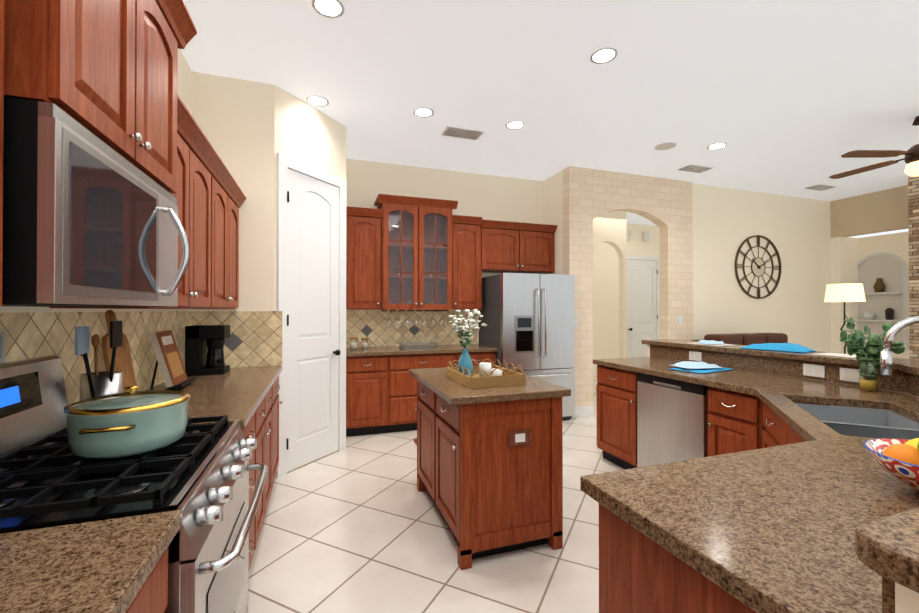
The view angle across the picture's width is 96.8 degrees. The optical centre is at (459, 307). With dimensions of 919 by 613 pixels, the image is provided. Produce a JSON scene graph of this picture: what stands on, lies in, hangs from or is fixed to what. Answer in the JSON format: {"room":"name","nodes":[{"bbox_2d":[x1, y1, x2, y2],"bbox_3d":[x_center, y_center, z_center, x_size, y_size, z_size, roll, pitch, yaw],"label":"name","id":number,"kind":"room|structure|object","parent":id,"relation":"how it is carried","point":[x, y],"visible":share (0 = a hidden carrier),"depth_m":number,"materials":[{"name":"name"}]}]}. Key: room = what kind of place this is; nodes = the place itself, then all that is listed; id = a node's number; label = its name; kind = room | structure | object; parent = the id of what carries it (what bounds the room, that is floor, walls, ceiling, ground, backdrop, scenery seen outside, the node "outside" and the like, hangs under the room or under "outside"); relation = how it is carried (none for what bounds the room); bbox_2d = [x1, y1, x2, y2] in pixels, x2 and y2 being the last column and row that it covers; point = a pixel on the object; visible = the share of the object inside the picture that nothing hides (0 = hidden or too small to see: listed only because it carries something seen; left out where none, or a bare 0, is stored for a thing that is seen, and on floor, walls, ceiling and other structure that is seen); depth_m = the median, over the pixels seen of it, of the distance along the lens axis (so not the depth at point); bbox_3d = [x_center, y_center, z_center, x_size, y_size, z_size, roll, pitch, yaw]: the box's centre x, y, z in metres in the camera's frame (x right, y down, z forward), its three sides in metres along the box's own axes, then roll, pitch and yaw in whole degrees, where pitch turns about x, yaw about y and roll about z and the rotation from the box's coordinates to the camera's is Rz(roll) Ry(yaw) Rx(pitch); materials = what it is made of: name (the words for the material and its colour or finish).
{"room":"kitchen","nodes":[
{"label":"kitchen","id":0,"kind":"room"},
{"bbox_2d":[0,48,191,389],"bbox_3d":[-1.176,-0.235,0.350,0.120,3.200,5.820,0,0,-19],"label":"wall","id":1,"kind":"structure","parent":0,"point":[184,81],"depth_m":2.82,"materials":[{"name":"beige paint"}]},
{"bbox_2d":[0,0,19,304],"bbox_3d":[-0.962,-0.577,0.451,0.340,1.164,0.670,0,0,-19],"label":"upper cabinet","id":2,"kind":"object","parent":1,"relation":"attached to","point":[9,9],"depth_m":0.84,"materials":[{"name":"brown wood"}]},
{"bbox_2d":[20,0,183,203],"bbox_3d":[-1.171,-0.785,1.168,0.406,0.699,0.780,0,0,-19],"label":"upper cabinet","id":3,"kind":"object","parent":1,"relation":"attached to","point":[105,71],"depth_m":1.13,"materials":[{"name":"brown wood"}]},
{"bbox_2d":[0,97,189,306],"bbox_3d":[-1.130,-0.217,1.179,0.481,0.425,0.780,0,0,-19],"label":"microwave","id":4,"kind":"object","parent":3,"relation":"attached to","point":[90,219],"visible":1,"depth_m":0.94,"materials":[{"name":"silver metal"}]},
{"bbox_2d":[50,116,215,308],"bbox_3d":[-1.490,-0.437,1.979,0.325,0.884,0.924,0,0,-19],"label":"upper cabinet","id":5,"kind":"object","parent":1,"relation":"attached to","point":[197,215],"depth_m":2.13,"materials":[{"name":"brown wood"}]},
{"bbox_2d":[0,311,281,406],"bbox_3d":[-1.038,0.236,1.130,0.644,0.442,4.414,0,0,-19],"label":"backsplash","id":6,"kind":"structure","parent":1,"relation":"attached to","point":[254,339],"depth_m":2.20,"materials":[{"name":"beige tile"}]},
{"bbox_2d":[216,160,239,308],"bbox_3d":[-1.743,-0.432,2.723,0.325,0.884,0.924,0,0,-19],"label":"upper cabinet","id":7,"kind":"object","parent":1,"relation":"attached to","point":[227,198],"depth_m":2.79,"materials":[{"name":"brown wood"}]},
{"bbox_2d":[191,71,345,477],"bbox_3d":[-1.793,-0.211,3.995,1.300,3.200,1.480,0,0,-19],"label":"wall","id":8,"kind":"structure","parent":0,"point":[250,129],"depth_m":3.28,"materials":[{"name":"beige paint"}]},
{"bbox_2d":[276,153,346,477],"bbox_3d":[-1.308,0.061,3.682,0.581,2.650,0.581,0,0,-19],"label":"pantry door","id":9,"kind":"structure","parent":8,"relation":"in","point":[311,254],"depth_m":3.64,"materials":[{"name":"white paint"}]},
{"bbox_2d":[248,377,623,612],"bbox_3d":[3.017,1.419,3.972,10.800,0.060,10.000,0,0,-19],"label":"floor","id":10,"kind":"structure","parent":0,"point":[357,524],"depth_m":2.32,"materials":[{"name":"tile"}]},
{"bbox_2d":[0,355,267,612],"bbox_3d":[-1.006,0.760,1.214,0.743,1.180,0.760,0,0,-19],"label":"range","id":11,"kind":"object","parent":10,"relation":"on","point":[197,475],"visible":0.75,"depth_m":1.13,"materials":[{"name":"silver metal"}]},
{"bbox_2d":[0,331,4,362],"bbox_3d":[-1.383,0.119,1.196,0.011,0.098,0.120,0,0,-19],"label":"outlet","id":12,"kind":"object","parent":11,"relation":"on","point":[2,346],"visible":0.9,"depth_m":1.24,"materials":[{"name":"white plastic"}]},
{"bbox_2d":[64,386,189,458],"bbox_3d":[-1.011,0.334,1.258,0.302,0.184,0.355,0,0,-19],"label":"pot","id":13,"kind":"object","parent":11,"relation":"on","point":[122,427],"visible":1,"depth_m":1.16,"materials":[{"name":"teal ceramic"}]},
{"bbox_2d":[126,548,167,612],"bbox_3d":[-0.786,0.931,0.366,0.615,0.868,0.956,0,0,-19],"label":"base cabinet","id":14,"kind":"object","parent":10,"relation":"on","point":[152,597],"depth_m":0.83,"materials":[{"name":"brown wood"}]},
{"bbox_2d":[242,402,261,569],"bbox_3d":[-1.278,0.940,1.813,0.615,0.868,0.521,0,0,-19],"label":"base cabinet","id":15,"kind":"object","parent":10,"relation":"on","point":[253,429],"depth_m":2.10,"materials":[{"name":"brown wood"}]},
{"bbox_2d":[262,384,273,524],"bbox_3d":[-1.471,0.944,2.381,0.615,0.868,0.821,0,0,-19],"label":"base cabinet","id":16,"kind":"object","parent":10,"relation":"on","point":[262,426],"depth_m":2.61,"materials":[{"name":"brown wood"}]},
{"bbox_2d":[274,376,281,480],"bbox_3d":[-1.654,0.948,2.917,0.615,0.868,0.596,0,0,-19],"label":"base cabinet","id":17,"kind":"object","parent":10,"relation":"on","point":[276,384],"depth_m":3.12,"materials":[{"name":"brown wood"}]},
{"bbox_2d":[0,366,281,612],"bbox_3d":[-1.036,0.478,1.128,0.640,0.040,4.412,0,0,-19],"label":"countertop","id":18,"kind":"structure","parent":17,"relation":"on","point":[105,566],"depth_m":0.77,"materials":[{"name":"stone"}]},
{"bbox_2d":[75,321,122,404],"bbox_3d":[-1.397,0.256,1.578,0.146,0.408,0.277,0,0,-19],"label":"crock","id":19,"kind":"object","parent":18,"relation":"on","point":[96,383],"visible":0.54,"depth_m":1.56,"materials":[{"name":"silver metal"}]},
{"bbox_2d":[101,310,137,396],"bbox_3d":[-1.580,0.235,1.889,0.090,0.450,0.220,0,0,-19],"label":"cutting board","id":20,"kind":"object","parent":18,"relation":"on","point":[123,361],"visible":0.58,"depth_m":1.89,"materials":[{"name":"brown wood"}]},
{"bbox_2d":[148,330,195,389],"bbox_3d":[-1.676,0.300,2.363,0.192,0.331,0.260,0,0,-19],"label":"cookbook","id":21,"kind":"object","parent":18,"relation":"on","point":[168,357],"visible":1,"depth_m":2.30,"materials":[{"name":"beige paper"}]},
{"bbox_2d":[185,325,229,375],"bbox_3d":[-1.797,0.298,2.918,0.240,0.340,0.190,0,0,-19],"label":"coffee maker","id":22,"kind":"object","parent":18,"relation":"on","point":[200,358],"visible":1,"depth_m":2.85,"materials":[{"name":"black plastic"}]},
{"bbox_2d":[346,355,389,436],"bbox_3d":[-1.092,0.959,4.676,0.450,0.868,0.612,0,0,-19],"label":"base cabinet","id":23,"kind":"object","parent":10,"relation":"on","point":[381,394],"depth_m":4.40,"materials":[{"name":"brown wood"}]},
{"bbox_2d":[390,353,461,432],"bbox_3d":[-0.510,0.960,4.874,0.922,0.868,0.612,0,0,-19],"label":"base cabinet","id":24,"kind":"object","parent":10,"relation":"on","point":[403,387],"depth_m":4.53,"materials":[{"name":"brown wood"}]},
{"bbox_2d":[468,352,495,365],"bbox_3d":[0.101,0.962,5.081,0.510,0.868,0.612,0,0,-19],"label":"base cabinet","id":25,"kind":"object","parent":10,"relation":"on","point":[478,357],"depth_m":4.82,"materials":[{"name":"brown wood"}]},
{"bbox_2d":[346,344,496,356],"bbox_3d":[-0.478,0.502,4.873,1.746,0.040,0.645,0,0,-19],"label":"countertop","id":26,"kind":"structure","parent":25,"relation":"on","point":[381,351],"depth_m":4.67,"materials":[{"name":"stone"}]},
{"bbox_2d":[350,337,357,349],"bbox_3d":[-1.221,0.410,4.703,0.092,0.140,0.090,0,0,-19],"label":"jar","id":27,"kind":"object","parent":26,"relation":"on","point":[353,346],"depth_m":4.67,"materials":[{"name":"clear glass"}]},
{"bbox_2d":[361,338,367,348],"bbox_3d":[-1.114,0.421,4.792,0.082,0.120,0.080,0,0,-19],"label":"jar","id":28,"kind":"object","parent":26,"relation":"on","point":[364,345],"depth_m":4.76,"materials":[{"name":"clear glass"}]},
{"bbox_2d":[399,341,437,349],"bbox_3d":[-0.495,0.449,4.865,0.400,0.065,0.300,0,0,-19],"label":"metal tray","id":29,"kind":"object","parent":26,"relation":"on","point":[426,346],"visible":1,"depth_m":4.79,"materials":[{"name":"metal"}]},
{"bbox_2d":[413,380,562,569],"bbox_3d":[0.088,0.947,2.817,0.643,0.868,1.238,0,0,-19],"label":"kitchen island","id":30,"kind":"object","parent":10,"relation":"on","point":[490,478],"visible":1,"depth_m":2.27,"materials":[{"name":"brown wood"}]},
{"bbox_2d":[409,367,570,404],"bbox_3d":[0.124,0.488,2.725,0.715,0.040,1.090,0,0,-19],"label":"island countertop","id":31,"kind":"structure","parent":30,"relation":"on","point":[439,382],"depth_m":2.31,"materials":[{"name":"stone"}]},
{"bbox_2d":[446,359,525,388],"bbox_3d":[0.154,0.411,2.615,0.360,0.111,0.460,0,0,-19],"label":"tray","id":32,"kind":"object","parent":31,"relation":"on","point":[508,377],"visible":0.88,"depth_m":2.43,"materials":[{"name":"wicker"}]},
{"bbox_2d":[448,309,486,375],"bbox_3d":[0.044,0.232,2.654,0.260,0.445,0.365,0,0,-19],"label":"vase","id":33,"kind":"object","parent":32,"relation":"on","point":[465,337],"visible":1,"depth_m":2.62,"materials":[{"name":"teal"}]},
{"bbox_2d":[479,362,490,376],"bbox_3d":[0.173,0.412,2.716,0.079,0.085,0.079,0,0,-28],"label":"candle","id":34,"kind":"object","parent":32,"relation":"on","point":[486,367],"depth_m":2.68,"materials":[{"name":"white wax"}]},
{"bbox_2d":[487,367,501,375],"bbox_3d":[0.240,0.425,2.612,0.069,0.060,0.069,0,0,-28],"label":"candle","id":35,"kind":"object","parent":32,"relation":"on","point":[497,372],"depth_m":2.59,"materials":[{"name":"white wax"}]},
{"bbox_2d":[479,273,574,418],"bbox_3d":[0.854,0.497,5.217,0.980,1.800,0.832,0,0,-19],"label":"fridge","id":36,"kind":"object","parent":10,"relation":"on","point":[529,321],"visible":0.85,"depth_m":4.90,"materials":[{"name":"grey metal"}]},
{"bbox_2d":[596,365,636,468],"bbox_3d":[1.625,0.952,3.596,0.620,0.868,0.520,0,0,-19],"label":"base cabinet","id":37,"kind":"object","parent":10,"relation":"on","point":[616,389],"depth_m":3.48,"materials":[{"name":"brown wood"}]},
{"bbox_2d":[637,373,707,466],"bbox_3d":[1.768,0.949,3.049,0.562,0.866,0.596,0,0,-19],"label":"dishwasher","id":38,"kind":"object","parent":10,"relation":"on","point":[671,420],"visible":0.48,"depth_m":2.94,"materials":[{"name":"metal"}]},
{"bbox_2d":[599,503,756,612],"bbox_3d":[0.931,0.935,0.992,1.024,0.868,0.644,0,0,-19],"label":"base cabinet","id":39,"kind":"object","parent":10,"relation":"on","point":[640,572],"depth_m":0.91,"materials":[{"name":"brown wood"}]},
{"bbox_2d":[707,386,743,396],"bbox_3d":[1.962,0.946,2.607,0.620,0.868,0.350,0,0,-19],"label":"base cabinet","id":40,"kind":"object","parent":10,"relation":"on","point":[711,391],"depth_m":2.58,"materials":[{"name":"brown wood"}]},
{"bbox_2d":[691,333,787,345],"bbox_3d":[3.986,0.863,5.477,1.800,1.010,0.980,0,0,-19],"label":"sofa","id":41,"kind":"object","parent":10,"relation":"on","point":[747,339],"visible":0.19,"depth_m":5.46,"materials":[{"name":"brown leather"}]},
{"bbox_2d":[707,394,918,456],"bbox_3d":[1.531,0.940,1.846,0.769,0.870,0.769,0,0,-19],"label":"base cabinet","id":42,"kind":"object","parent":10,"relation":"on","point":[734,424],"depth_m":2.20,"materials":[{"name":"brown wood"}]},
{"bbox_2d":[580,417,918,612],"bbox_3d":[1.221,0.478,1.091,1.680,0.040,0.630,0,0,-19],"label":"countertop","id":43,"kind":"structure","parent":42,"relation":"on","point":[767,530],"depth_m":0.91,"materials":[{"name":"stone"}]},
{"bbox_2d":[863,438,918,492],"bbox_3d":[1.176,0.370,0.976,0.300,0.172,0.300,0,0,-19],"label":"fruit bowl","id":44,"kind":"object","parent":43,"relation":"on","point":[898,459],"visible":1,"depth_m":0.99,"materials":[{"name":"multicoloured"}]},
{"bbox_2d":[593,357,918,416],"bbox_3d":[1.981,0.487,2.506,0.670,0.040,2.821,0,0,-19],"label":"countertop","id":45,"kind":"structure","parent":42,"relation":"on","point":[787,390],"depth_m":2.41,"materials":[{"name":"stone"}]},
{"bbox_2d":[669,361,733,373],"bbox_3d":[1.839,0.444,3.103,0.463,0.052,0.329,0,0,-19],"label":"towels","id":46,"kind":"object","parent":45,"relation":"on","point":[696,367],"visible":0.98,"depth_m":3.04,"materials":[{"name":"blue fabric"}]},
{"bbox_2d":[839,315,904,391],"bbox_3d":[2.301,0.252,2.286,0.299,0.424,0.283,0,0,-19],"label":"potted plant","id":47,"kind":"object","parent":45,"relation":"on","point":[868,355],"visible":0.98,"depth_m":2.27,"materials":[{"name":"green plant"}]},
{"bbox_2d":[880,316,918,374],"bbox_3d":[1.921,0.246,1.636,0.214,0.429,0.272,0,0,-19],"label":"faucet","id":48,"kind":"object","parent":45,"relation":"on","point":[886,367],"visible":1,"depth_m":1.70,"materials":[{"name":"silver metal"}]},
{"bbox_2d":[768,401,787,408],"bbox_3d":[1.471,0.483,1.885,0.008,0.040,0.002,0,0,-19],"label":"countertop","id":49,"kind":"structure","parent":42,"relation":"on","point":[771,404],"depth_m":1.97,"materials":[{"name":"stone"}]},
{"bbox_2d":[771,405,837,432],"bbox_3d":[1.403,0.481,1.628,0.438,0.040,0.270,0,0,-19],"label":"countertop","id":50,"kind":"structure","parent":42,"relation":"on","point":[800,420],"depth_m":1.68,"materials":[{"name":"stone"}]},
{"bbox_2d":[824,283,865,353],"bbox_3d":[4.845,0.550,5.127,0.380,1.689,0.380,0,0,-19],"label":"floor lamp","id":51,"kind":"object","parent":10,"relation":"on","point":[850,292],"visible":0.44,"depth_m":5.01,"materials":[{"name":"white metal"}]},
{"bbox_2d":[844,407,867,412],"bbox_3d":[1.925,0.596,2.097,0.292,0.180,0.292,0,0,-19],"label":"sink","id":52,"kind":"object","parent":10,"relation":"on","point":[865,410],"depth_m":2.05,"materials":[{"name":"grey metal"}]},
{"bbox_2d":[868,409,911,420],"bbox_3d":[2.025,0.594,1.834,0.271,0.180,0.272,0,0,-19],"label":"sink","id":53,"kind":"object","parent":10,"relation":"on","point":[890,414],"depth_m":2.01,"materials":[{"name":"grey metal"}]},
{"bbox_2d":[908,176,918,359],"bbox_3d":[6.549,-0.202,5.432,0.580,3.200,0.570,0,0,-19],"label":"stone column","id":54,"kind":"structure","parent":10,"relation":"on","point":[913,204],"depth_m":5.56,"materials":[{"name":"beige stone"}]},
{"bbox_2d":[346,158,562,347],"bbox_3d":[-0.057,-0.204,5.166,2.960,3.200,0.620,0,0,-19],"label":"wall","id":55,"kind":"structure","parent":0,"point":[495,198],"depth_m":5.41,"materials":[{"name":"beige paint"}]},
{"bbox_2d":[346,206,381,309],"bbox_3d":[-1.145,-0.553,4.824,0.400,1.155,0.324,0,0,-19],"label":"upper cabinet","id":56,"kind":"object","parent":55,"relation":"attached to","point":[363,225],"depth_m":4.67,"materials":[{"name":"brown wood"}]},
{"bbox_2d":[386,311,444,327],"bbox_3d":[-0.529,0.142,4.951,0.723,0.190,0.078,0,0,-19],"label":"glasses","id":57,"kind":"object","parent":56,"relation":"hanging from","point":[414,321],"visible":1,"depth_m":4.94,"materials":[{"name":"clear glass"}]},
{"bbox_2d":[346,310,477,347],"bbox_3d":[-0.582,0.260,5.182,1.746,0.447,0.004,0,0,-19],"label":"backsplash","id":58,"kind":"structure","parent":55,"relation":"attached to","point":[370,325],"depth_m":5.13,"materials":[{"name":"beige tile"}]},
{"bbox_2d":[442,214,481,309],"bbox_3d":[0.035,-0.550,5.225,0.389,1.155,0.324,0,0,-19],"label":"upper cabinet","id":59,"kind":"object","parent":55,"relation":"attached to","point":[461,235],"depth_m":5.07,"materials":[{"name":"brown wood"}]},
{"bbox_2d":[482,220,556,273],"bbox_3d":[0.728,-0.785,5.462,1.076,0.625,0.324,0,0,-19],"label":"upper cabinet","id":60,"kind":"object","parent":55,"relation":"attached to","point":[507,247],"depth_m":5.30,"materials":[{"name":"brown wood"}]},
{"bbox_2d":[180,0,918,225],"bbox_3d":[3.017,-1.841,3.994,10.800,0.060,10.000,0,0,-19],"label":"ceiling","id":61,"kind":"structure","parent":0,"point":[793,98],"depth_m":3.25,"materials":[{"name":"white paint"}]},
{"bbox_2d":[306,95,328,106],"bbox_3d":[-1.246,-1.812,3.579,0.188,0.003,0.188,0,0,-28],"label":"recessed light","id":62,"kind":"object","parent":61,"relation":"in","point":[319,101],"depth_m":3.58,"materials":[{"name":"white paint"}]},
{"bbox_2d":[312,0,344,17],"bbox_3d":[-0.794,-1.819,2.465,0.188,0.003,0.188,0,-1,44],"label":"recessed light","id":63,"kind":"object","parent":61,"relation":"in","point":[330,8],"depth_m":2.48,"materials":[{"name":"white paint"}]},
{"bbox_2d":[413,107,433,117],"bbox_3d":[-0.333,-1.810,3.784,0.188,0.003,0.188,0,0,-28],"label":"recessed light","id":64,"kind":"object","parent":61,"relation":"in","point":[424,112],"depth_m":3.78,"materials":[{"name":"white paint"}]},
{"bbox_2d":[441,126,483,139],"bbox_3d":[0.031,-1.803,4.235,0.400,0.011,0.220,0,0,-19],"label":"ceiling vent","id":65,"kind":"object","parent":61,"relation":"in","point":[449,131],"depth_m":4.21,"materials":[{"name":"grey metal"}]},
{"bbox_2d":[505,121,524,129],"bbox_3d":[0.551,-1.809,4.042,0.188,0.003,0.188,0,0,-28],"label":"recessed light","id":66,"kind":"object","parent":61,"relation":"in","point":[513,125],"depth_m":4.05,"materials":[{"name":"white paint"}]},
{"bbox_2d":[590,47,617,63],"bbox_3d":[1.041,-1.816,2.941,0.188,0.003,0.188,0,0,-28],"label":"recessed light","id":67,"kind":"object","parent":61,"relation":"in","point":[607,54],"depth_m":2.94,"materials":[{"name":"white paint"}]},
{"bbox_2d":[655,142,676,150],"bbox_3d":[2.306,-1.804,4.565,0.219,0.005,0.219,0,0,-25],"label":"ceiling speaker","id":68,"kind":"object","parent":61,"relation":"in","point":[668,145],"depth_m":4.56,"materials":[{"name":"white paint"}]},
{"bbox_2d":[677,164,712,172],"bbox_3d":[3.060,-1.796,5.296,0.400,0.011,0.220,0,0,-19],"label":"ceiling vent","id":69,"kind":"object","parent":61,"relation":"in","point":[689,168],"depth_m":5.27,"materials":[{"name":"beige metal"}]},
{"bbox_2d":[707,143,726,149],"bbox_3d":[2.878,-1.805,4.559,0.188,0.003,0.188,0,0,-28],"label":"recessed light","id":70,"kind":"object","parent":61,"relation":"in","point":[717,145],"depth_m":4.56,"materials":[{"name":"white paint"}]},
{"bbox_2d":[803,184,835,190],"bbox_3d":[5.396,-1.791,6.101,0.400,0.011,0.220,0,0,-19],"label":"ceiling vent","id":71,"kind":"object","parent":61,"relation":"in","point":[820,187],"depth_m":6.07,"materials":[{"name":"beige metal"}]},
{"bbox_2d":[829,116,918,178],"bbox_3d":[4.369,-1.532,3.908,1.432,0.560,1.368,0,0,-19],"label":"ceiling fan","id":72,"kind":"object","parent":61,"relation":"hanging from","point":[911,158],"visible":1,"depth_m":3.88,"materials":[{"name":"brown wood"}]},
{"bbox_2d":[593,211,628,376],"bbox_3d":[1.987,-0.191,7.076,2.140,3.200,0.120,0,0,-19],"label":"wall","id":73,"kind":"structure","parent":0,"point":[613,247],"depth_m":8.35,"materials":[{"name":"beige paint"}]},
{"bbox_2d":[572,406,593,417],"bbox_3d":[3.996,1.346,7.386,6.350,0.130,2.563,0,0,-19],"label":"baseboard","id":74,"kind":"structure","parent":73,"relation":"attached to","point":[584,411],"depth_m":5.22,"materials":[{"name":"white paint"}]},
{"bbox_2d":[563,166,692,406],"bbox_3d":[2.344,-0.201,5.576,2.050,3.200,0.150,0,0,-19],"label":"wall","id":75,"kind":"structure","parent":0,"point":[664,205],"depth_m":5.45,"materials":[{"name":"brick"}]},
{"bbox_2d":[678,315,681,323],"bbox_3d":[3.112,0.170,5.752,0.080,0.120,0.005,0,0,-19],"label":"switch plate","id":76,"kind":"object","parent":75,"relation":"attached to","point":[679,319],"depth_m":5.75,"materials":[{"name":"white plastic"}]},
{"bbox_2d":[629,223,659,260],"bbox_3d":[3.601,-0.181,8.681,6.430,3.200,0.120,0,0,-19],"label":"wall","id":77,"kind":"structure","parent":0,"point":[637,246],"depth_m":8.75,"materials":[{"name":"beige paint"}]},
{"bbox_2d":[627,230,630,239],"bbox_3d":[3.533,-1.522,8.563,0.120,0.200,0.065,0,0,-19],"label":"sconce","id":78,"kind":"object","parent":77,"relation":"attached to","point":[628,231],"depth_m":8.53,"materials":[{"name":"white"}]},
{"bbox_2d":[627,255,659,357],"bbox_3d":[3.906,0.154,8.669,0.980,2.530,0.087,0,0,-19],"label":"hall door","id":79,"kind":"structure","parent":77,"relation":"in","point":[643,297],"depth_m":8.70,"materials":[{"name":"white paint"}]},
{"bbox_2d":[643,231,648,241],"bbox_3d":[3.988,-1.520,8.718,0.120,0.200,0.065,0,0,-19],"label":"sconce","id":80,"kind":"object","parent":77,"relation":"attached to","point":[645,236],"depth_m":8.68,"materials":[{"name":"white"}]},
{"bbox_2d":[692,183,830,351],"bbox_3d":[5.010,-0.195,6.509,3.600,3.200,0.120,0,0,-19],"label":"wall","id":81,"kind":"structure","parent":0,"point":[794,307],"depth_m":6.35,"materials":[{"name":"beige paint"}]},
{"bbox_2d":[735,235,781,298],"bbox_3d":[4.619,-0.626,6.296,0.980,0.980,0.031,0,0,-19],"label":"wall clock","id":82,"kind":"object","parent":81,"relation":"attached to","point":[758,267],"visible":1,"depth_m":6.29,"materials":[{"name":"black metal"}]},
{"bbox_2d":[647,345,918,612],"bbox_3d":[1.273,0.863,2.218,2.465,1.029,3.005,0,0,-19],"label":"wall","id":83,"kind":"structure","parent":0,"point":[906,600],"depth_m":0.51,"materials":[{"name":"beige"}]},
{"bbox_2d":[642,339,918,592],"bbox_3d":[1.374,0.326,2.172,2.685,0.040,3.225,0,0,-19],"label":"bar","id":84,"kind":"object","parent":83,"relation":"on","point":[887,546],"visible":0.98,"depth_m":0.54,"materials":[{"name":"stone"}]},
{"bbox_2d":[688,340,855,357],"bbox_3d":[2.318,0.286,3.055,0.335,0.050,1.200,0,0,-19],"label":"towels","id":85,"kind":"object","parent":84,"relation":"on","point":[788,347],"visible":0.96,"depth_m":2.93,"materials":[{"name":"blue fabric"}]},
{"bbox_2d":[650,345,918,612],"bbox_3d":[1.205,0.407,2.237,2.337,0.115,2.832,0,0,-19],"label":"backsplash","id":86,"kind":"structure","parent":83,"relation":"attached to","point":[901,381],"depth_m":2.75,"materials":[{"name":"stone"}]},
{"bbox_2d":[689,351,701,360],"bbox_3d":[2.005,0.410,3.459,0.008,0.076,0.117,0,0,-19],"label":"outlet","id":87,"kind":"object","parent":86,"relation":"attached to","point":[693,355],"depth_m":3.46,"materials":[{"name":"white plastic"}]},
{"bbox_2d":[803,363,824,377],"bbox_3d":[2.287,0.405,2.629,0.008,0.077,0.119,0,0,-19],"label":"outlet","id":88,"kind":"object","parent":86,"relation":"attached to","point":[808,369],"depth_m":2.63,"materials":[{"name":"white plastic"}]},
{"bbox_2d":[840,367,862,382],"bbox_3d":[2.350,0.404,2.443,0.008,0.077,0.107,0,0,-19],"label":"outlet","id":89,"kind":"object","parent":86,"relation":"attached to","point":[849,374],"depth_m":2.45,"materials":[{"name":"white plastic"}]},
{"bbox_2d":[830,185,908,358],"bbox_3d":[6.931,-0.200,5.783,0.570,3.200,2.490,0,0,-19],"label":"wall","id":90,"kind":"structure","parent":0,"point":[886,210],"depth_m":6.63,"materials":[{"name":"beige paint"}]},
{"bbox_2d":[855,252,908,349],"bbox_3d":[6.773,-0.119,6.600,0.160,1.550,0.680,0,0,-19],"label":"niche shelf","id":91,"kind":"object","parent":90,"relation":"attached to","point":[883,278],"visible":0.85,"depth_m":6.56,"materials":[{"name":"white paint"}]}
]}

